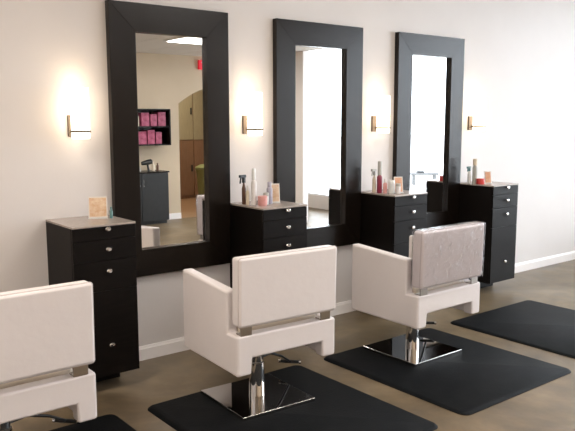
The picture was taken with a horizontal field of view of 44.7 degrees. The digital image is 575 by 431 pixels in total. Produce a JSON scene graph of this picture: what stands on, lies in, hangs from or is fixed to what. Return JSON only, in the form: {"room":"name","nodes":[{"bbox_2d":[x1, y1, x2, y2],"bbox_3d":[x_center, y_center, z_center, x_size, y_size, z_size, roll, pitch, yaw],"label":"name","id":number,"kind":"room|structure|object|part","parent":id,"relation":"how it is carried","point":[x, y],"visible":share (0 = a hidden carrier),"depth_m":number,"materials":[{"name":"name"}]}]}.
{"room":"salon","nodes":[
{"label":"salon","id":0,"kind":"room"},
{"bbox_2d":[0,0,574,345],"bbox_3d":[-0.492,-0.682,4.633,10.550,3.100,0.150,-6,10,-38],"label":"wall","id":1,"kind":"structure","parent":0,"point":[519,55],"depth_m":4.76,"materials":[{"name":"paint"}]},
{"bbox_2d":[67,87,90,138],"bbox_3d":[-1.168,-0.568,3.917,0.112,0.281,0.146,-6,10,-38],"label":"wall sconce","id":2,"kind":"object","parent":1,"relation":"attached to","point":[78,122],"visible":1,"depth_m":3.87,"materials":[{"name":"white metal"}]},
{"bbox_3d":[-1.212,-0.505,3.973,0.070,0.121,0.016,-6,10,-38],"label":"wall plate","id":3,"kind":"part","parent":2,"relation":"part of","materials":[{"name":"brown metal"}]},
{"bbox_3d":[-1.163,-0.468,3.925,0.112,0.012,0.132,-6,10,-38],"label":"arm","id":4,"kind":"part","parent":2,"relation":"part of","materials":[{"name":"brown metal"}]},
{"bbox_2d":[105,0,230,276],"bbox_3d":[-0.713,-0.454,4.361,0.818,1.633,0.044,-6,10,-38],"label":"framed mirror","id":5,"kind":"object","parent":1,"relation":"attached to","point":[168,66],"visible":0.89,"depth_m":4.35,"materials":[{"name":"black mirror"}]},
{"bbox_3d":[-0.714,-1.181,4.261,0.816,0.166,0.044,-6,10,-38],"label":"frame rail","id":6,"kind":"part","parent":5,"relation":"part of","materials":[{"name":"black wood"}]},
{"bbox_2d":[136,32,206,248],"bbox_3d":[-0.722,-0.455,4.372,0.490,1.309,0.008,-6,10,-38],"label":"mirror glass","id":7,"kind":"object","parent":5,"relation":"on","point":[171,69],"depth_m":4.37,"materials":[{"name":"white"}]},
{"bbox_3d":[-0.712,0.273,4.460,0.816,0.166,0.044,-6,10,-38],"label":"frame rail","id":8,"kind":"part","parent":5,"relation":"part of","materials":[{"name":"black wood"}]},
{"bbox_2d":[242,92,262,135],"bbox_3d":[-0.228,-0.670,4.655,0.112,0.281,0.146,-6,10,-38],"label":"wall sconce","id":9,"kind":"object","parent":1,"relation":"attached to","point":[251,123],"visible":1,"depth_m":4.61,"materials":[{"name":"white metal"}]},
{"bbox_3d":[-0.272,-0.607,4.712,0.070,0.121,0.016,-6,10,-38],"label":"wall plate","id":10,"kind":"part","parent":9,"relation":"part of","materials":[{"name":"brown metal"}]},
{"bbox_2d":[273,18,362,246],"bbox_3d":[0.234,-0.557,5.105,0.818,1.633,0.044,-6,10,-38],"label":"framed mirror","id":11,"kind":"object","parent":1,"relation":"attached to","point":[318,67],"visible":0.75,"depth_m":5.11,"materials":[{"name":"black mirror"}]},
{"bbox_2d":[295,46,343,227],"bbox_3d":[0.225,-0.558,5.116,0.490,1.309,0.008,-6,10,-38],"label":"mirror glass","id":12,"kind":"object","parent":11,"relation":"on","point":[319,70],"depth_m":5.12,"materials":[{"name":"white"}]},
{"bbox_3d":[0.233,-1.284,5.006,0.816,0.166,0.044,-6,10,-38],"label":"frame rail","id":13,"kind":"part","parent":11,"relation":"part of","materials":[{"name":"black wood"}]},
{"bbox_3d":[0.235,0.170,5.204,0.816,0.166,0.044,-6,10,-38],"label":"frame rail","id":14,"kind":"part","parent":11,"relation":"part of","materials":[{"name":"black wood"}]},
{"bbox_2d":[139,251,574,360],"bbox_3d":[-0.439,0.817,4.772,10.250,0.090,0.016,-6,10,-38],"label":"baseboard","id":15,"kind":"structure","parent":1,"relation":"attached to","point":[158,349],"depth_m":5.41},
{"bbox_2d":[371,96,389,132],"bbox_3d":[0.728,-0.774,5.407,0.112,0.281,0.146,-6,10,-38],"label":"wall sconce","id":16,"kind":"object","parent":1,"relation":"attached to","point":[380,123],"visible":1,"depth_m":5.36,"materials":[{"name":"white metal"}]},
{"bbox_3d":[0.683,-0.711,5.463,0.070,0.121,0.016,-6,10,-38],"label":"wall plate","id":17,"kind":"part","parent":16,"relation":"part of","materials":[{"name":"brown metal"}]},
{"bbox_3d":[0.732,-0.674,5.415,0.112,0.012,0.132,-6,10,-38],"label":"arm","id":18,"kind":"part","parent":16,"relation":"part of","materials":[{"name":"brown metal"}]},
{"bbox_3d":[0.738,-0.773,5.393,0.100,0.281,0.100,-6,10,-38],"label":"lamp shade","id":19,"kind":"part","parent":16,"relation":"part of","materials":[{"name":"white glass"}]},
{"bbox_2d":[392,32,464,228],"bbox_3d":[1.181,-0.660,5.849,0.818,1.633,0.044,-6,10,-38],"label":"framed mirror","id":20,"kind":"object","parent":1,"relation":"attached to","point":[428,69],"visible":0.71,"depth_m":5.85,"materials":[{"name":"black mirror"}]},
{"bbox_2d":[410,55,448,212],"bbox_3d":[1.172,-0.661,5.860,0.490,1.309,0.008,-6,10,-38],"label":"mirror glass","id":21,"kind":"object","parent":20,"relation":"on","point":[429,166],"depth_m":5.87,"materials":[{"name":"white"}]},
{"bbox_3d":[1.180,-1.387,5.750,0.816,0.166,0.044,-6,10,-38],"label":"frame rail","id":22,"kind":"part","parent":20,"relation":"part of","materials":[{"name":"black wood"}]},
{"bbox_3d":[1.182,0.067,5.949,0.816,0.166,0.044,-6,10,-38],"label":"frame rail","id":23,"kind":"part","parent":20,"relation":"part of","materials":[{"name":"black wood"}]},
{"bbox_2d":[467,99,485,130],"bbox_3d":[1.668,-0.877,6.146,0.112,0.281,0.146,-6,10,-38],"label":"wall sconce","id":24,"kind":"object","parent":1,"relation":"attached to","point":[476,122],"visible":1,"depth_m":6.10,"materials":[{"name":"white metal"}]},
{"bbox_3d":[1.623,-0.814,6.202,0.070,0.121,0.016,-6,10,-38],"label":"wall plate","id":25,"kind":"part","parent":24,"relation":"part of","materials":[{"name":"brown metal"}]},
{"bbox_3d":[1.678,-0.875,6.132,0.100,0.281,0.100,-6,10,-38],"label":"lamp shade","id":26,"kind":"part","parent":24,"relation":"part of","materials":[{"name":"white glass"}]},
{"bbox_2d":[11,259,574,430],"bbox_3d":[1.226,1.193,2.707,10.550,0.100,5.670,-6,10,-38],"label":"floor","id":27,"kind":"structure","parent":0,"point":[550,406],"depth_m":4.08,"materials":[{"name":"concrete"}]},
{"bbox_2d":[49,414,135,430],"bbox_3d":[-0.953,1.119,2.846,1.040,0.014,1.120,-6,10,-38],"label":"floor mat","id":28,"kind":"object","parent":27,"relation":"on","point":[109,422],"visible":1,"depth_m":3.43,"materials":[{"name":"rubber"}]},
{"bbox_2d":[0,280,96,430],"bbox_3d":[-1.148,0.676,2.918,0.689,0.846,0.585,-6,10,-38],"label":"salon chair","id":29,"kind":"object","parent":28,"relation":"on","point":[47,339],"visible":1,"depth_m":2.72,"materials":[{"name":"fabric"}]},
{"bbox_3d":[-1.212,0.665,2.925,0.470,0.111,0.492,-6,10,-38],"label":"seat","id":30,"kind":"part","parent":29,"relation":"part of","materials":[{"name":"leather"}]},
{"bbox_3d":[-1.107,0.921,3.128,0.021,0.142,0.346,4,9,25],"label":"pump lever","id":31,"kind":"part","parent":29,"relation":"part of","materials":[{"name":"black plastic"}]},
{"bbox_3d":[-1.028,0.456,2.662,0.584,0.335,0.084,-6,10,-38],"label":"backrest","id":32,"kind":"part","parent":29,"relation":"part of","materials":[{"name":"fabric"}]},
{"bbox_3d":[-1.036,0.764,2.714,0.592,0.199,0.067,-6,10,-38],"label":"rail","id":33,"kind":"part","parent":29,"relation":"part of","materials":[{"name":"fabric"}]},
{"bbox_3d":[-0.978,0.599,3.056,0.062,0.434,0.558,-6,10,-38],"label":"armrest","id":34,"kind":"part","parent":29,"relation":"part of","materials":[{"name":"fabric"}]},
{"bbox_2d":[46,215,139,381],"bbox_3d":[-1.093,0.499,3.954,0.362,0.944,0.406,-6,10,-38],"label":"drawer cabinet","id":35,"kind":"object","parent":27,"relation":"on","point":[101,252],"visible":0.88,"depth_m":3.82,"materials":[{"name":"brown wood"}]},
{"bbox_2d":[46,215,134,229],"bbox_3d":[-1.099,0.036,3.898,0.362,0.012,0.387,-6,10,-38],"label":"countertop","id":36,"kind":"structure","parent":35,"relation":"on","point":[81,222],"depth_m":3.84,"materials":[{"name":"beige stone"}]},
{"bbox_2d":[88,196,107,218],"bbox_3d":[-1.079,-0.043,3.985,0.105,0.122,0.057,-2,8,-13],"label":"picture card","id":37,"kind":"object","parent":35,"relation":"on","point":[97,205],"visible":1,"depth_m":3.98,"materials":[{"name":"paper"}]},
{"bbox_3d":[-0.986,0.097,3.762,0.358,0.068,0.018,-6,10,-38],"label":"drawer","id":38,"kind":"part","parent":35,"relation":"part of","materials":[{"name":"brown wood"}]},
{"bbox_3d":[-0.986,0.188,3.775,0.358,0.112,0.018,-6,10,-38],"label":"drawer","id":39,"kind":"part","parent":35,"relation":"part of","materials":[{"name":"brown wood"}]},
{"bbox_3d":[-0.985,0.328,3.794,0.358,0.165,0.018,-6,10,-38],"label":"drawer","id":40,"kind":"part","parent":35,"relation":"part of","materials":[{"name":"brown wood"}]},
{"bbox_2d":[109,207,112,217],"bbox_3d":[-1.003,-0.014,3.982,0.018,0.065,0.018,-6,10,-38],"label":"bottle","id":41,"kind":"object","parent":35,"relation":"on","point":[111,210],"visible":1,"depth_m":3.98,"materials":[{"name":"teal plastic"}]},
{"bbox_3d":[-0.985,0.648,3.837,0.358,0.478,0.018,-6,10,-38],"label":"door","id":42,"kind":"part","parent":35,"relation":"part of","materials":[{"name":"brown wood"}]},
{"bbox_2d":[230,200,306,287],"bbox_3d":[-0.124,0.394,4.715,0.362,0.944,0.406,-6,10,-38],"label":"console","id":43,"kind":"object","parent":27,"relation":"on","point":[274,227],"visible":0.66,"depth_m":4.54,"materials":[{"name":"brown wood"}]},
{"bbox_2d":[239,175,245,203],"bbox_3d":[-0.295,-0.166,4.605,0.028,0.195,0.056,7,10,41],"label":"spray bottle","id":44,"kind":"object","parent":43,"relation":"on","point":[242,177],"visible":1,"depth_m":4.60,"materials":[{"name":"brown plastic"}]},
{"bbox_2d":[246,185,249,204],"bbox_3d":[-0.261,-0.131,4.586,0.024,0.130,0.024,-6,10,-38],"label":"bottle","id":45,"kind":"object","parent":43,"relation":"on","point":[247,191],"visible":1,"depth_m":4.58,"materials":[{"name":"beige plastic"}]},
{"bbox_2d":[251,168,256,204],"bbox_3d":[-0.220,-0.184,4.568,0.038,0.240,0.037,-6,10,-38],"label":"bottle","id":46,"kind":"object","parent":43,"relation":"on","point":[253,182],"visible":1,"depth_m":4.55,"materials":[{"name":"white plastic"}]},
{"bbox_2d":[258,195,266,205],"bbox_3d":[-0.163,-0.094,4.567,0.064,0.062,0.064,-6,10,-38],"label":"jar","id":47,"kind":"object","parent":43,"relation":"on","point":[262,199],"visible":1,"depth_m":4.54,"materials":[{"name":"pink plastic"}]},
{"bbox_3d":[-0.163,-0.116,4.564,0.064,0.017,0.064,-6,10,-38],"label":"lid","id":48,"kind":"part","parent":47,"relation":"part of","materials":[{"name":"pink plastic"}]},
{"bbox_2d":[263,192,268,204],"bbox_3d":[-0.141,-0.108,4.612,0.037,0.078,0.037,-6,10,-38],"label":"jar","id":49,"kind":"object","parent":43,"relation":"on","point":[264,193],"visible":0.68,"depth_m":4.60,"materials":[{"name":"grey plastic"}]},
{"bbox_2d":[230,200,306,209],"bbox_3d":[-0.131,-0.069,4.659,0.362,0.012,0.387,-6,10,-38],"label":"countertop","id":50,"kind":"structure","parent":43,"relation":"on","point":[283,204],"depth_m":4.56,"materials":[{"name":"grey stone"}]},
{"bbox_2d":[266,182,272,203],"bbox_3d":[-0.119,-0.146,4.643,0.040,0.145,0.039,-6,10,-38],"label":"bottle","id":51,"kind":"object","parent":43,"relation":"on","point":[269,189],"visible":0.94,"depth_m":4.63,"materials":[{"name":"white plastic"}]},
{"bbox_2d":[272,183,279,202],"bbox_3d":[-0.088,-0.147,4.713,0.070,0.127,0.057,-2,8,-10],"label":"card holder","id":52,"kind":"object","parent":43,"relation":"on","point":[276,190],"visible":0.6,"depth_m":4.71,"materials":[{"name":"paper"}]},
{"bbox_3d":[-0.017,0.222,4.555,0.358,0.165,0.018,-6,10,-38],"label":"drawer","id":53,"kind":"part","parent":43,"relation":"part of","materials":[{"name":"brown wood"}]},
{"bbox_3d":[-0.017,0.083,4.536,0.358,0.112,0.018,-6,10,-38],"label":"drawer","id":54,"kind":"part","parent":43,"relation":"part of","materials":[{"name":"brown wood"}]},
{"bbox_3d":[-0.018,-0.008,4.523,0.358,0.068,0.018,-6,10,-38],"label":"drawer","id":55,"kind":"part","parent":43,"relation":"part of","materials":[{"name":"brown wood"}]},
{"bbox_2d":[148,365,437,430],"bbox_3d":[0.004,1.021,3.554,1.040,0.014,1.120,-6,10,-38],"label":"floor mat","id":56,"kind":"object","parent":27,"relation":"on","point":[337,406],"visible":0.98,"depth_m":3.57,"materials":[{"name":"rubber"}]},
{"bbox_2d":[183,245,336,420],"bbox_3d":[-0.114,0.564,3.728,0.689,0.846,0.585,-6,9,-35],"label":"salon chair","id":57,"kind":"object","parent":56,"relation":"on","point":[277,301],"visible":1,"depth_m":3.50,"materials":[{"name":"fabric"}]},
{"bbox_3d":[-0.375,0.531,3.548,0.062,0.434,0.558,-6,9,-35],"label":"armrest","id":58,"kind":"part","parent":57,"relation":"part of","materials":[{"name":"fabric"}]},
{"bbox_3d":[-0.165,0.975,3.780,0.446,0.018,0.446,-6,9,-35],"label":"plate","id":59,"kind":"part","parent":57,"relation":"part of","materials":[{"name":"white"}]},
{"bbox_3d":[-0.177,0.553,3.739,0.470,0.111,0.492,-6,9,-35],"label":"seat","id":60,"kind":"part","parent":57,"relation":"part of","materials":[{"name":"leather"}]},
{"bbox_3d":[-0.063,0.810,3.935,0.021,0.142,0.346,4,9,28],"label":"pump lever","id":61,"kind":"part","parent":57,"relation":"part of","materials":[{"name":"black plastic"}]},
{"bbox_3d":[-0.006,0.345,3.466,0.584,0.335,0.084,-6,9,-35],"label":"backrest","id":62,"kind":"part","parent":57,"relation":"part of","materials":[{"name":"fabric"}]},
{"bbox_3d":[-0.013,0.652,3.518,0.592,0.199,0.067,-6,9,-35],"label":"rail","id":63,"kind":"part","parent":57,"relation":"part of","materials":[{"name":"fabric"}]},
{"bbox_3d":[0.064,0.488,3.856,0.062,0.434,0.558,-6,9,-35],"label":"armrest","id":64,"kind":"part","parent":57,"relation":"part of","materials":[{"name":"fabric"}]},
{"bbox_2d":[359,189,427,257],"bbox_3d":[0.818,0.291,5.456,0.362,0.944,0.406,-6,10,-38],"label":"console","id":65,"kind":"object","parent":27,"relation":"on","point":[388,221],"visible":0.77,"depth_m":5.28,"materials":[{"name":"black wood"}]},
{"bbox_2d":[371,169,376,192],"bbox_3d":[0.658,-0.261,5.345,0.034,0.180,0.057,7,10,41],"label":"spray bottle","id":66,"kind":"object","parent":65,"relation":"on","point":[374,180],"visible":1,"depth_m":5.34,"materials":[{"name":"beige plastic"}]},
{"bbox_2d":[377,161,381,192],"bbox_3d":[0.699,-0.287,5.312,0.040,0.240,0.039,-6,10,-38],"label":"bottle","id":67,"kind":"object","parent":65,"relation":"on","point":[379,177],"visible":1,"depth_m":5.30,"materials":[{"name":"red plastic"}]},
{"bbox_2d":[383,179,386,192],"bbox_3d":[0.739,-0.220,5.302,0.032,0.110,0.032,-6,10,-38],"label":"bottle","id":68,"kind":"object","parent":65,"relation":"on","point":[384,183],"visible":1,"depth_m":5.29,"materials":[{"name":"pink plastic"}]},
{"bbox_2d":[388,180,394,193],"bbox_3d":[0.786,-0.213,5.288,0.052,0.100,0.052,-6,10,-38],"label":"jar","id":69,"kind":"object","parent":65,"relation":"on","point":[391,183],"visible":1,"depth_m":5.27,"materials":[{"name":"white plastic"}]},
{"bbox_2d":[361,189,427,196],"bbox_3d":[0.811,-0.172,5.400,0.362,0.012,0.387,-6,10,-38],"label":"countertop","id":70,"kind":"structure","parent":65,"relation":"on","point":[405,192],"depth_m":5.29,"materials":[{"name":"grey stone"}]},
{"bbox_2d":[394,177,402,192],"bbox_3d":[0.843,-0.229,5.324,0.068,0.122,0.057,-1,8,-8],"label":"card holder","id":71,"kind":"object","parent":65,"relation":"on","point":[397,179],"visible":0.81,"depth_m":5.32,"materials":[{"name":"orange paper"}]},
{"bbox_2d":[396,183,400,193],"bbox_3d":[0.831,-0.198,5.258,0.037,0.078,0.037,-6,10,-38],"label":"jar","id":72,"kind":"object","parent":65,"relation":"on","point":[398,185],"visible":1,"depth_m":5.25,"materials":[{"name":"white plastic"}]},
{"bbox_3d":[0.926,0.440,5.339,0.358,0.478,0.018,-6,10,-38],"label":"door","id":73,"kind":"part","parent":65,"relation":"part of","materials":[{"name":"brown wood"}]},
{"bbox_3d":[0.925,0.120,5.295,0.358,0.165,0.018,-6,10,-38],"label":"drawer","id":74,"kind":"part","parent":65,"relation":"part of","materials":[{"name":"brown wood"}]},
{"bbox_3d":[0.925,-0.020,5.276,0.358,0.112,0.018,-6,10,-38],"label":"drawer","id":75,"kind":"part","parent":65,"relation":"part of","materials":[{"name":"brown wood"}]},
{"bbox_3d":[0.925,-0.111,5.264,0.358,0.068,0.018,-6,10,-38],"label":"drawer","id":76,"kind":"part","parent":65,"relation":"part of","materials":[{"name":"brown wood"}]},
{"bbox_2d":[324,328,570,414],"bbox_3d":[0.964,0.917,4.309,1.040,0.014,1.120,-6,10,-38],"label":"floor mat","id":77,"kind":"object","parent":27,"relation":"on","point":[479,377],"visible":0.98,"depth_m":4.14,"materials":[{"name":"rubber"}]},
{"bbox_2d":[352,221,485,366],"bbox_3d":[0.861,0.456,4.491,0.689,0.850,0.592,-6,10,-38],"label":"salon chair","id":78,"kind":"object","parent":77,"relation":"on","point":[440,264],"visible":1,"depth_m":4.27,"materials":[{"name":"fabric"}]},
{"bbox_3d":[0.608,0.427,4.300,0.062,0.434,0.558,-6,10,-38],"label":"armrest","id":79,"kind":"part","parent":78,"relation":"part of","materials":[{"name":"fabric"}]},
{"bbox_3d":[0.808,0.869,4.543,0.446,0.018,0.446,-6,10,-38],"label":"plate","id":80,"kind":"part","parent":78,"relation":"part of","materials":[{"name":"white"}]},
{"bbox_3d":[0.795,0.447,4.501,0.470,0.111,0.492,-6,10,-38],"label":"seat","id":81,"kind":"part","parent":78,"relation":"part of","materials":[{"name":"leather"}]},
{"bbox_3d":[1.028,0.381,4.632,0.062,0.434,0.558,-6,10,-38],"label":"armrest","id":82,"kind":"part","parent":78,"relation":"part of","materials":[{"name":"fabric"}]},
{"bbox_3d":[0.980,0.238,4.239,0.584,0.335,0.084,-6,10,-38],"label":"backrest","id":83,"kind":"part","parent":78,"relation":"part of","materials":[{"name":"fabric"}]},
{"bbox_3d":[0.972,0.545,4.291,0.592,0.199,0.067,-6,10,-38],"label":"rail","id":84,"kind":"part","parent":78,"relation":"part of","materials":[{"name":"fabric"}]},
{"bbox_2d":[459,181,518,287],"bbox_3d":[1.760,0.189,6.196,0.362,0.944,0.406,-6,10,-38],"label":"drawer cabinet","id":85,"kind":"object","parent":27,"relation":"on","point":[494,204],"visible":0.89,"depth_m":6.03,"materials":[{"name":"black wood"}]},
{"bbox_2d":[467,166,470,183],"bbox_3d":[1.570,-0.346,6.069,0.032,0.150,0.056,7,10,41],"label":"spray bottle","id":86,"kind":"object","parent":85,"relation":"on","point":[468,167],"visible":1,"depth_m":6.07,"materials":[{"name":"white plastic"}]},
{"bbox_2d":[472,159,476,183],"bbox_3d":[1.621,-0.377,6.056,0.042,0.215,0.041,-6,10,-38],"label":"bottle","id":87,"kind":"object","parent":85,"relation":"on","point":[474,169],"visible":1,"depth_m":6.04,"materials":[{"name":"grey plastic"}]},
{"bbox_2d":[476,178,484,183],"bbox_3d":[1.662,-0.289,6.031,0.070,0.048,0.070,-6,10,-38],"label":"jar","id":88,"kind":"object","parent":85,"relation":"on","point":[478,180],"visible":1,"depth_m":6.00,"materials":[{"name":"red plastic"}]},
{"bbox_2d":[484,171,491,183],"bbox_3d":[1.738,-0.326,6.080,0.060,0.108,0.057,-1,8,-8],"label":"card holder","id":89,"kind":"object","parent":85,"relation":"on","point":[487,174],"visible":0.97,"depth_m":6.07,"materials":[{"name":"orange paper"}]},
{"bbox_2d":[460,181,518,186],"bbox_3d":[1.754,-0.274,6.141,0.362,0.012,0.387,-6,10,-38],"label":"countertop","id":90,"kind":"structure","parent":85,"relation":"on","point":[494,184],"depth_m":6.03,"materials":[{"name":"grey stone"}]},
{"bbox_3d":[1.868,0.338,6.080,0.358,0.478,0.018,-6,10,-38],"label":"door","id":91,"kind":"part","parent":85,"relation":"part of","materials":[{"name":"brown wood"}]},
{"bbox_3d":[1.867,0.017,6.036,0.358,0.165,0.018,-6,10,-38],"label":"drawer","id":92,"kind":"part","parent":85,"relation":"part of","materials":[{"name":"brown wood"}]},
{"bbox_3d":[1.867,-0.122,6.017,0.358,0.112,0.018,-6,10,-38],"label":"drawer","id":93,"kind":"part","parent":85,"relation":"part of","materials":[{"name":"brown wood"}]},
{"bbox_3d":[1.867,-0.213,6.005,0.358,0.068,0.018,-6,10,-38],"label":"drawer","id":94,"kind":"part","parent":85,"relation":"part of","materials":[{"name":"brown wood"}]},
{"bbox_2d":[450,300,574,358],"bbox_3d":[1.943,0.810,5.078,1.040,0.014,1.120,-6,10,-38],"label":"floor mat","id":95,"kind":"object","parent":27,"relation":"on","point":[547,327],"visible":1,"depth_m":5.11,"materials":[{"name":"rubber"}]}
]}

